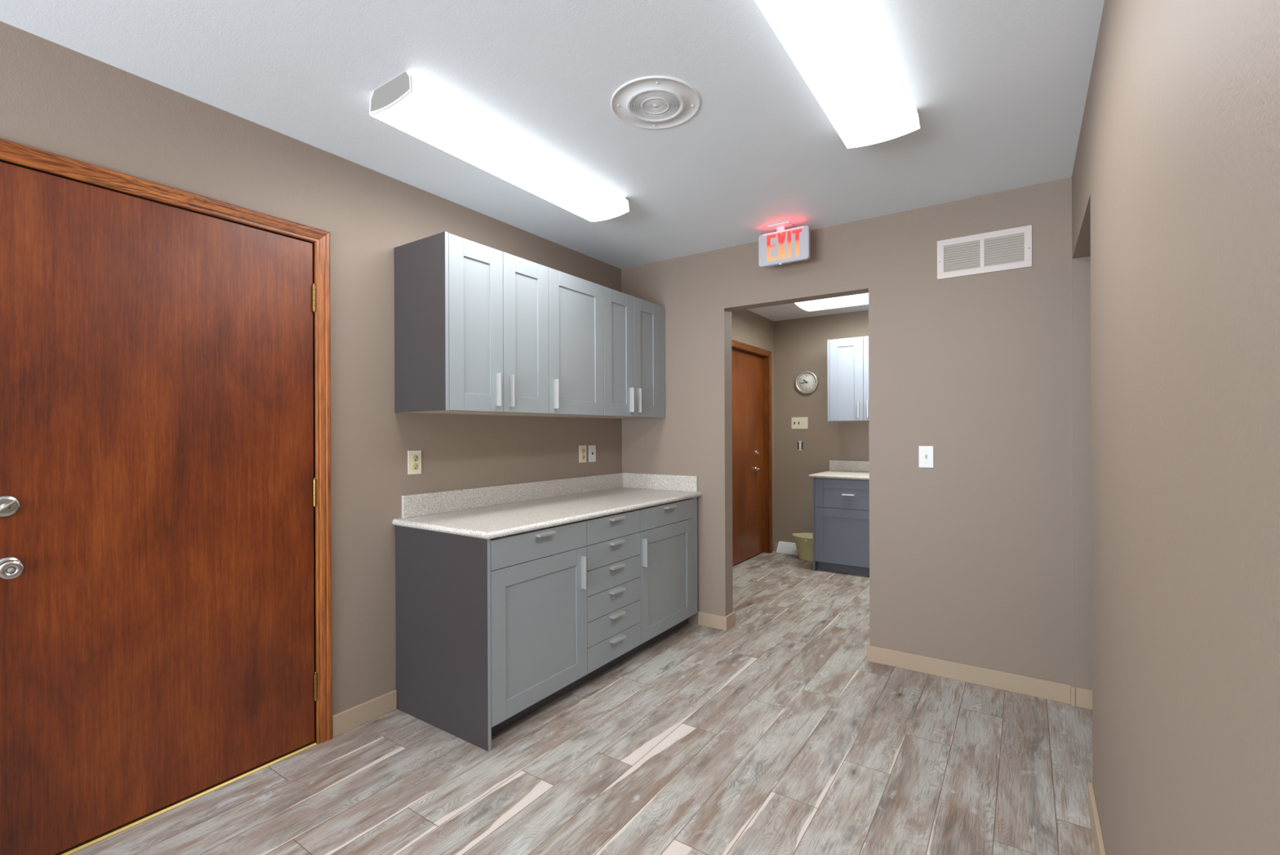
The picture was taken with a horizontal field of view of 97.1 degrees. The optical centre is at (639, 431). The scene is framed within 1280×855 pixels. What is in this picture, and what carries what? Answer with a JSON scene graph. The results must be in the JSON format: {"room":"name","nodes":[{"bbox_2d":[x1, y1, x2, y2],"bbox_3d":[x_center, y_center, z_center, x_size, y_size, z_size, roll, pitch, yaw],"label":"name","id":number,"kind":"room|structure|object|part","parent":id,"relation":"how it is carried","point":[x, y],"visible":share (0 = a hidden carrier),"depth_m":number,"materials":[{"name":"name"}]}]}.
{"room":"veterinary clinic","nodes":[
{"label":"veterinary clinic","id":0,"kind":"room"},
{"bbox_2d":[0,21,622,715],"bbox_3d":[-2.065,0.056,1.332,0.120,2.440,6.700,0,0,34],"label":"wall","id":1,"kind":"structure","parent":0,"point":[55,98],"depth_m":2.44,"materials":[{"name":"beige paint"}]},
{"bbox_2d":[0,159,317,854],"bbox_3d":[-1.610,0.245,1.946,0.181,2.059,0.944,0,0,34],"label":"door","id":2,"kind":"structure","parent":1,"relation":"in","point":[158,481],"depth_m":1.85,"materials":[{"name":"red wood"}]},
{"bbox_3d":[-1.771,0.386,1.587,0.042,0.052,0.052,0,0,34],"label":"knob","id":3,"kind":"part","parent":2,"relation":"part of","materials":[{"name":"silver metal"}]},
{"bbox_2d":[0,137,332,743],"bbox_3d":[-1.578,0.222,1.924,0.019,2.104,1.034,0,0,34],"label":"door frame","id":4,"kind":"structure","parent":1,"relation":"attached to","point":[10,151],"depth_m":2.31,"materials":[{"name":"brown wood"}]},
{"bbox_2d":[332,689,396,737],"bbox_3d":[-1.202,1.229,2.475,0.013,0.088,0.292,0,0,34],"label":"baseboard","id":5,"kind":"structure","parent":1,"relation":"attached to","point":[346,720],"depth_m":2.46,"materials":[{"name":"beige paint"}]},
{"bbox_2d":[408,449,421,474],"bbox_3d":[-1.069,0.144,2.682,0.007,0.112,0.070,0,0,34],"label":"outlet","id":6,"kind":"object","parent":1,"relation":"attached to","point":[414,456],"visible":1,"depth_m":2.68,"materials":[{"name":"beige plastic"}]},
{"bbox_2d":[411,454,417,462],"bbox_3d":[-1.067,0.125,2.680,0.001,0.034,0.034,0,0,34],"label":"receptacle","id":7,"kind":"object","parent":6,"relation":"attached to","point":[414,457],"depth_m":2.68,"materials":[{"name":"beige plastic"}]},
{"bbox_2d":[411,462,417,470],"bbox_3d":[-1.067,0.164,2.680,0.001,0.034,0.034,0,0,34],"label":"receptacle","id":8,"kind":"object","parent":6,"relation":"attached to","point":[414,465],"depth_m":2.68,"materials":[{"name":"beige plastic"}]},
{"bbox_2d":[394,231,549,415],"bbox_3d":[-0.788,-0.470,2.748,0.399,0.758,0.630,0,0,34],"label":"upper cabinet","id":9,"kind":"object","parent":1,"relation":"attached to","point":[471,318],"visible":1,"depth_m":2.56,"materials":[{"name":"grey wood"}]},
{"bbox_3d":[-0.973,-0.469,2.503,0.370,0.758,0.017,0,0,34],"label":"panel","id":10,"kind":"part","parent":9,"relation":"part of","materials":[{"name":"grey wood"}]},
{"bbox_3d":[-0.736,-0.470,2.537,0.019,0.754,0.302,0,0,34],"label":"door","id":11,"kind":"part","parent":9,"relation":"part of","materials":[{"name":"grey wood"}]},
{"bbox_3d":[-0.653,-0.197,2.616,0.028,0.153,0.009,0,0,34],"label":"handle","id":12,"kind":"part","parent":9,"relation":"part of","materials":[{"name":"metal"}]},
{"bbox_3d":[-0.607,-0.197,2.684,0.028,0.153,0.009,0,0,34],"label":"handle","id":13,"kind":"part","parent":9,"relation":"part of","materials":[{"name":"metal"}]},
{"bbox_3d":[-0.564,-0.471,2.791,0.019,0.754,0.305,0,0,34],"label":"door","id":14,"kind":"part","parent":9,"relation":"part of","materials":[{"name":"grey wood"}]},
{"bbox_2d":[401,472,697,518],"bbox_3d":[-0.363,0.345,3.173,0.619,0.104,1.742,0,0,34],"label":"backsplash","id":15,"kind":"structure","parent":1,"relation":"attached to","point":[430,503],"depth_m":3.29,"materials":[{"name":"stone"}]},
{"bbox_2d":[506,266,604,417],"bbox_3d":[-0.481,-0.471,3.199,0.399,0.758,0.459,0,0,34],"label":"upper cabinet","id":16,"kind":"object","parent":1,"relation":"attached to","point":[575,304],"visible":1,"depth_m":3.10,"materials":[{"name":"grey wood"}]},
{"bbox_3d":[-0.433,-0.197,2.938,0.028,0.153,0.009,0,0,34],"label":"handle","id":17,"kind":"part","parent":16,"relation":"part of","materials":[{"name":"metal"}]},
{"bbox_3d":[-0.347,-0.472,3.108,0.019,0.754,0.457,0,0,34],"label":"door","id":18,"kind":"part","parent":16,"relation":"part of","materials":[{"name":"grey wood"}]},
{"bbox_2d":[578,444,586,462],"bbox_3d":[-0.374,0.144,3.702,0.007,0.112,0.070,0,0,34],"label":"outlet","id":19,"kind":"object","parent":1,"relation":"attached to","point":[582,448],"visible":1,"depth_m":3.69,"materials":[{"name":"beige plastic"}]},
{"bbox_2d":[588,444,595,462],"bbox_3d":[-0.319,0.145,3.784,0.006,0.112,0.072,0,0,34],"label":"data jack","id":20,"kind":"object","parent":1,"relation":"attached to","point":[592,448],"visible":1,"depth_m":3.78,"materials":[{"name":"white plastic"}]},
{"bbox_2d":[564,286,665,418],"bbox_3d":[-0.160,-0.472,3.671,0.399,0.758,0.680,0,0,34],"label":"upper cabinet","id":21,"kind":"object","parent":1,"relation":"attached to","point":[634,337],"visible":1,"depth_m":3.55,"materials":[{"name":"grey wood"}]},
{"bbox_3d":[-0.132,-0.473,3.424,0.019,0.754,0.302,0,0,34],"label":"door","id":22,"kind":"part","parent":21,"relation":"part of","materials":[{"name":"grey wood"}]},
{"bbox_3d":[-0.049,-0.199,3.503,0.028,0.153,0.009,0,0,34],"label":"handle","id":23,"kind":"part","parent":21,"relation":"part of","materials":[{"name":"metal"}]},
{"bbox_3d":[-0.003,-0.199,3.571,0.028,0.153,0.009,0,0,34],"label":"handle","id":24,"kind":"part","parent":21,"relation":"part of","materials":[{"name":"metal"}]},
{"bbox_3d":[0.040,-0.473,3.676,0.019,0.754,0.302,0,0,34],"label":"door","id":25,"kind":"part","parent":21,"relation":"part of","materials":[{"name":"grey wood"}]},
{"bbox_2d":[0,0,1104,320],"bbox_3d":[0.306,-1.223,1.251,4.500,0.100,9.540,0,0,34],"label":"ceiling","id":26,"kind":"structure","parent":0,"point":[998,88],"depth_m":1.92,"materials":[{"name":"paint"}]},
{"bbox_2d":[368,70,629,222],"bbox_3d":[-0.493,-1.126,2.379,0.245,0.086,1.210,0,0,34],"label":"ceiling light","id":27,"kind":"object","parent":26,"relation":"attached to","point":[407,103],"visible":1,"depth_m":2.16,"materials":[{"name":"white plastic"}]},
{"bbox_2d":[610,75,700,128],"bbox_3d":[0.055,-1.167,2.020,0.320,0.010,0.320,0,0,34],"label":"ceiling speaker","id":28,"kind":"object","parent":26,"relation":"attached to","point":[649,102],"visible":1,"depth_m":2.00,"materials":[{"name":"white plastic"}]},
{"bbox_2d":[631,90,679,119],"bbox_3d":[0.056,-1.166,2.020,0.176,0.005,0.176,0,0,34],"label":"grille","id":29,"kind":"object","parent":28,"relation":"attached to","point":[645,104],"depth_m":2.01,"materials":[{"name":"white plastic"}]},
{"bbox_2d":[758,221,810,267],"bbox_3d":[0.812,-1.064,3.201,0.292,0.222,0.077,0,0,34],"label":"exit sign","id":30,"kind":"object","parent":26,"relation":"hanging from","point":[784,246],"visible":1,"depth_m":3.19,"materials":[{"name":"grey plastic"}]},
{"bbox_2d":[794,293,868,311],"bbox_3d":[1.937,-1.136,4.659,1.220,0.086,0.400,0,0,34],"label":"ceiling light","id":31,"kind":"object","parent":26,"relation":"attached to","point":[859,299],"visible":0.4,"depth_m":4.80,"materials":[{"name":"white plastic"}]},
{"bbox_2d":[754,0,919,148],"bbox_3d":[0.569,-1.131,1.620,0.255,0.086,1.220,0,0,34],"label":"ceiling light","id":32,"kind":"object","parent":26,"relation":"attached to","point":[845,51],"visible":1,"depth_m":1.67,"materials":[{"name":"white plastic"}]},
{"bbox_2d":[70,550,1095,854],"bbox_3d":[0.344,1.317,1.232,4.606,0.100,9.540,0,0,34],"label":"floor","id":33,"kind":"structure","parent":0,"point":[775,731],"depth_m":2.13,"materials":[{"name":"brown wood"}]},
{"bbox_2d":[54,741,316,854],"bbox_3d":[-1.598,1.270,1.939,0.062,0.009,0.914,0,0,34],"label":"threshold","id":34,"kind":"object","parent":33,"relation":"on","point":[90,842],"visible":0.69,"depth_m":1.93,"materials":[{"name":"gold metal"}]},
{"bbox_2d":[395,520,586,751],"bbox_3d":[-0.680,0.849,2.670,0.658,0.844,0.617,0,0,34],"label":"base cabinet","id":35,"kind":"object","parent":33,"relation":"on","point":[490,633],"visible":0.99,"depth_m":2.43,"materials":[{"name":"grey wood"}]},
{"bbox_3d":[-0.861,0.850,2.430,0.628,0.844,0.016,0,0,34],"label":"panel","id":36,"kind":"part","parent":35,"relation":"part of","materials":[{"name":"grey wood"}]},
{"bbox_3d":[-0.435,0.495,2.513,0.019,0.122,0.598,0,0,34],"label":"drawer","id":37,"kind":"part","parent":35,"relation":"part of","materials":[{"name":"grey wood"}]},
{"bbox_3d":[-0.434,0.871,2.513,0.019,0.623,0.598,0,0,34],"label":"door","id":38,"kind":"part","parent":35,"relation":"part of","materials":[{"name":"grey wood"}]},
{"bbox_3d":[-0.416,0.452,2.500,0.028,0.012,0.105,0,0,34],"label":"handle","id":39,"kind":"part","parent":35,"relation":"part of","materials":[{"name":"metal"}]},
{"bbox_2d":[391,472,702,539],"bbox_3d":[-0.365,0.359,3.145,0.648,0.132,1.788,0,0,34],"label":"countertop","id":40,"kind":"structure","parent":35,"relation":"on","point":[491,512],"depth_m":2.98,"materials":[{"name":"stone"}]},
{"bbox_3d":[-0.269,0.675,2.715,0.028,0.156,0.009,0,0,34],"label":"handle","id":41,"kind":"part","parent":35,"relation":"part of","materials":[{"name":"metal"}]},
{"bbox_2d":[575,509,640,687],"bbox_3d":[-0.376,0.848,3.117,0.658,0.843,0.462,0,0,34],"label":"base cabinet","id":42,"kind":"object","parent":33,"relation":"on","point":[613,540],"visible":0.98,"depth_m":2.92,"materials":[{"name":"grey wood"}]},
{"bbox_3d":[-0.136,0.494,2.953,0.019,0.122,0.460,0,0,34],"label":"drawer","id":43,"kind":"part","parent":42,"relation":"part of","materials":[{"name":"grey wood"}]},
{"bbox_3d":[-0.135,0.870,2.953,0.019,0.122,0.460,0,0,34],"label":"drawer","id":44,"kind":"part","parent":42,"relation":"part of","materials":[{"name":"grey wood"}]},
{"bbox_3d":[-0.135,0.745,2.953,0.019,0.122,0.460,0,0,34],"label":"drawer","id":45,"kind":"part","parent":42,"relation":"part of","materials":[{"name":"grey wood"}]},
{"bbox_3d":[-0.136,0.619,2.953,0.019,0.122,0.460,0,0,34],"label":"drawer","id":46,"kind":"part","parent":42,"relation":"part of","materials":[{"name":"grey wood"}]},
{"bbox_3d":[-0.134,1.120,2.953,0.019,0.122,0.460,0,0,34],"label":"drawer","id":47,"kind":"part","parent":42,"relation":"part of","materials":[{"name":"grey wood"}]},
{"bbox_3d":[-0.134,0.995,2.953,0.019,0.122,0.460,0,0,34],"label":"drawer","id":48,"kind":"part","parent":42,"relation":"part of","materials":[{"name":"grey wood"}]},
{"bbox_3d":[-0.117,0.450,2.940,0.028,0.012,0.105,0,0,34],"label":"handle","id":49,"kind":"part","parent":42,"relation":"part of","materials":[{"name":"metal"}]},
{"bbox_3d":[-0.116,0.701,2.940,0.028,0.012,0.105,0,0,34],"label":"handle","id":50,"kind":"part","parent":42,"relation":"part of","materials":[{"name":"metal"}]},
{"bbox_3d":[-0.117,0.576,2.940,0.028,0.012,0.105,0,0,34],"label":"handle","id":51,"kind":"part","parent":42,"relation":"part of","materials":[{"name":"metal"}]},
{"bbox_3d":[-0.115,1.077,2.940,0.028,0.012,0.105,0,0,34],"label":"handle","id":52,"kind":"part","parent":42,"relation":"part of","materials":[{"name":"metal"}]},
{"bbox_3d":[-0.115,0.951,2.940,0.028,0.012,0.105,0,0,34],"label":"handle","id":53,"kind":"part","parent":42,"relation":"part of","materials":[{"name":"metal"}]},
{"bbox_3d":[-0.116,0.826,2.940,0.028,0.012,0.105,0,0,34],"label":"handle","id":54,"kind":"part","parent":42,"relation":"part of","materials":[{"name":"metal"}]},
{"bbox_2d":[629,497,697,656],"bbox_3d":[-0.058,0.847,3.583,0.658,0.843,0.666,0,0,34],"label":"base cabinet","id":55,"kind":"object","parent":33,"relation":"on","point":[668,531],"visible":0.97,"depth_m":3.39,"materials":[{"name":"grey wood"}]},
{"bbox_3d":[0.029,0.674,3.152,0.028,0.156,0.009,0,0,34],"label":"handle","id":56,"kind":"part","parent":55,"relation":"part of","materials":[{"name":"metal"}]},
{"bbox_3d":[0.165,0.869,3.393,0.019,0.623,0.600,0,0,34],"label":"door","id":57,"kind":"part","parent":55,"relation":"part of","materials":[{"name":"grey wood"}]},
{"bbox_3d":[0.163,0.493,3.393,0.019,0.122,0.600,0,0,34],"label":"drawer","id":58,"kind":"part","parent":55,"relation":"part of","materials":[{"name":"grey wood"}]},
{"bbox_3d":[0.183,0.449,3.380,0.028,0.012,0.105,0,0,34],"label":"handle","id":59,"kind":"part","parent":55,"relation":"part of","materials":[{"name":"metal"}]},
{"bbox_2d":[776,541,798,555],"bbox_3d":[1.573,1.209,5.865,0.294,0.103,0.094,0,0,34],"label":"floor vent","id":60,"kind":"object","parent":33,"relation":"in","point":[783,547],"visible":0.64,"depth_m":5.88,"materials":[{"name":"metal"}]},
{"bbox_2d":[777,542,797,552],"bbox_3d":[1.567,1.202,5.856,0.270,0.077,0.066,0,0,34],"label":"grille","id":61,"kind":"object","parent":60,"relation":"attached to","point":[783,547],"depth_m":5.88,"materials":[{"name":"metal"}]},
{"bbox_2d":[791,532,813,561],"bbox_3d":[1.699,1.142,5.613,0.312,0.238,0.312,0,0,-25],"label":"bucket","id":62,"kind":"object","parent":33,"relation":"on","point":[804,540],"visible":0.66,"depth_m":5.53,"materials":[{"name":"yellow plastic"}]},
{"bbox_2d":[812,477,869,575],"bbox_3d":[2.001,0.838,5.226,0.618,0.844,0.667,0,0,34],"label":"base cabinet","id":63,"kind":"object","parent":33,"relation":"on","point":[841,507],"visible":0.75,"depth_m":5.01,"materials":[{"name":"wood"}]},
{"bbox_3d":[1.761,0.839,5.407,0.018,0.844,0.638,0,0,34],"label":"panel","id":64,"kind":"part","parent":63,"relation":"part of","materials":[{"name":"grey wood"}]},
{"bbox_2d":[808,460,869,479],"bbox_3d":[2.271,0.348,5.049,1.334,0.132,0.655,0,0,34],"label":"countertop","id":65,"kind":"structure","parent":63,"relation":"on","point":[841,469],"depth_m":5.47,"materials":[{"name":"stone"}]},
{"bbox_3d":[1.841,0.551,4.977,0.597,0.253,0.019,0,0,34],"label":"drawer","id":66,"kind":"part","parent":63,"relation":"part of","materials":[{"name":"grey wood"}]},
{"bbox_3d":[1.842,0.927,4.977,0.597,0.492,0.019,0,0,34],"label":"door","id":67,"kind":"part","parent":63,"relation":"part of","materials":[{"name":"grey wood"}]},
{"bbox_3d":[1.827,0.552,4.957,0.105,0.012,0.028,0,0,34],"label":"handle","id":68,"kind":"part","parent":63,"relation":"part of","materials":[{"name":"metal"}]},
{"bbox_2d":[731,309,774,551],"bbox_3d":[0.677,0.045,5.091,0.200,2.440,2.379,0,0,34],"label":"wall","id":69,"kind":"structure","parent":0,"point":[748,327],"depth_m":5.68,"materials":[{"name":"beige paint"}]},
{"bbox_2d":[731,346,768,565],"bbox_3d":[1.003,0.234,5.563,0.206,2.059,0.932,0,0,34],"label":"door","id":70,"kind":"structure","parent":69,"relation":"in","point":[750,455],"depth_m":5.62,"materials":[{"name":"brown wood"}]},
{"bbox_2d":[731,339,772,553],"bbox_3d":[1.091,0.211,5.503,0.019,2.104,1.022,0,0,34],"label":"door frame","id":71,"kind":"structure","parent":69,"relation":"attached to","point":[734,343],"depth_m":5.88,"materials":[{"name":"brown wood"}]},
{"bbox_2d":[773,310,869,542],"bbox_3d":[2.219,0.039,5.553,2.228,2.440,0.120,0,0,34],"label":"wall","id":72,"kind":"structure","parent":0,"point":[800,344],"depth_m":5.84,"materials":[{"name":"beige paint"}]},
{"bbox_2d":[773,542,778,551],"bbox_3d":[1.452,1.218,5.997,0.053,0.088,0.013,0,0,34],"label":"baseboard","id":73,"kind":"structure","parent":72,"relation":"attached to","point":[775,544],"depth_m":6.00,"materials":[{"name":"beige paint"}]},
{"bbox_2d":[791,417,808,428],"bbox_3d":[1.652,-0.092,5.855,0.172,0.120,0.017,0,0,34],"label":"light switch","id":74,"kind":"object","parent":72,"relation":"attached to","point":[797,422],"visible":1,"depth_m":5.85,"materials":[{"name":"beige plastic"}]},
{"bbox_2d":[797,440,802,450],"bbox_3d":[1.661,0.143,5.857,0.054,0.097,0.004,0,0,34],"label":"outlet","id":75,"kind":"object","parent":72,"relation":"attached to","point":[799,442],"visible":1,"depth_m":5.86,"materials":[{"name":"silver plastic"}]},
{"bbox_2d":[795,370,818,394],"bbox_3d":[1.710,-0.510,5.804,0.246,0.246,0.032,0,0,34],"label":"wall clock","id":76,"kind":"object","parent":72,"relation":"attached to","point":[806,382],"visible":1,"depth_m":5.80,"materials":[{"name":"silver metal"}]},
{"bbox_2d":[826,335,868,421],"bbox_3d":[2.125,-0.488,5.300,0.628,0.770,0.399,0,0,34],"label":"upper cabinet","id":77,"kind":"object","parent":72,"relation":"attached to","point":[847,358],"visible":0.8,"depth_m":5.23,"materials":[{"name":"wood"}]},
{"bbox_3d":[1.996,-0.207,5.164,0.009,0.153,0.028,0,0,34],"label":"handle","id":78,"kind":"part","parent":77,"relation":"part of","materials":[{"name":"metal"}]},
{"bbox_3d":[2.168,-0.488,5.075,0.302,0.766,0.019,0,0,34],"label":"door","id":79,"kind":"part","parent":77,"relation":"part of","materials":[{"name":"grey wood"}]},
{"bbox_3d":[2.063,-0.207,5.118,0.009,0.153,0.028,0,0,34],"label":"handle","id":80,"kind":"part","parent":77,"relation":"part of","materials":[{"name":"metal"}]},
{"bbox_2d":[829,460,869,471],"bbox_3d":[2.454,0.334,5.308,1.324,0.104,0.020,0,0,34],"label":"backsplash","id":81,"kind":"structure","parent":72,"relation":"attached to","point":[837,465],"depth_m":5.56,"materials":[{"name":"stone"}]},
{"bbox_2d":[621,177,1092,689],"bbox_3d":[1.542,0.042,2.988,4.220,2.440,0.123,0,0,34],"label":"wall","id":82,"kind":"structure","parent":0,"point":[971,553],"depth_m":2.90,"materials":[{"name":"beige paint"}]},
{"bbox_2d":[697,611,735,631],"bbox_3d":[0.503,1.222,3.707,0.206,0.088,0.137,0,0,34],"label":"baseboard","id":83,"kind":"structure","parent":82,"relation":"attached to","point":[704,619],"depth_m":3.65,"materials":[{"name":"beige paint"}]},
{"bbox_2d":[918,445,933,467],"bbox_3d":[1.494,0.130,2.951,0.069,0.114,0.017,0,0,34],"label":"light switch","id":84,"kind":"object","parent":82,"relation":"attached to","point":[926,453],"visible":1,"depth_m":2.95,"materials":[{"name":"white plastic"}]},
{"bbox_2d":[866,641,1092,709],"bbox_3d":[2.246,1.215,2.510,2.326,0.088,0.154,0,0,34],"label":"baseboard","id":85,"kind":"structure","parent":82,"relation":"attached to","point":[1018,683],"depth_m":2.80,"materials":[{"name":"beige paint"}]},
{"bbox_2d":[937,224,1031,279],"bbox_3d":[1.704,-0.888,2.810,0.403,0.198,0.010,0,0,34],"label":"air vent","id":86,"kind":"object","parent":82,"relation":"in","point":[1007,249],"visible":1,"depth_m":2.80,"materials":[{"name":"white metal"}]},
{"bbox_2d":[1071,0,1279,854],"bbox_3d":[0.164,0.047,-0.193,0.120,2.440,6.688,0,0,34],"label":"wall","id":87,"kind":"structure","parent":0,"point":[1175,176],"depth_m":0.79,"materials":[{"name":"beige paint"}]},
{"bbox_2d":[1088,782,1106,854],"bbox_3d":[-0.129,1.224,-0.513,0.013,0.088,5.824,0,0,34],"label":"baseboard","id":88,"kind":"structure","parent":87,"relation":"attached to","point":[1098,839],"depth_m":1.72,"materials":[{"name":"beige paint"}]}
]}

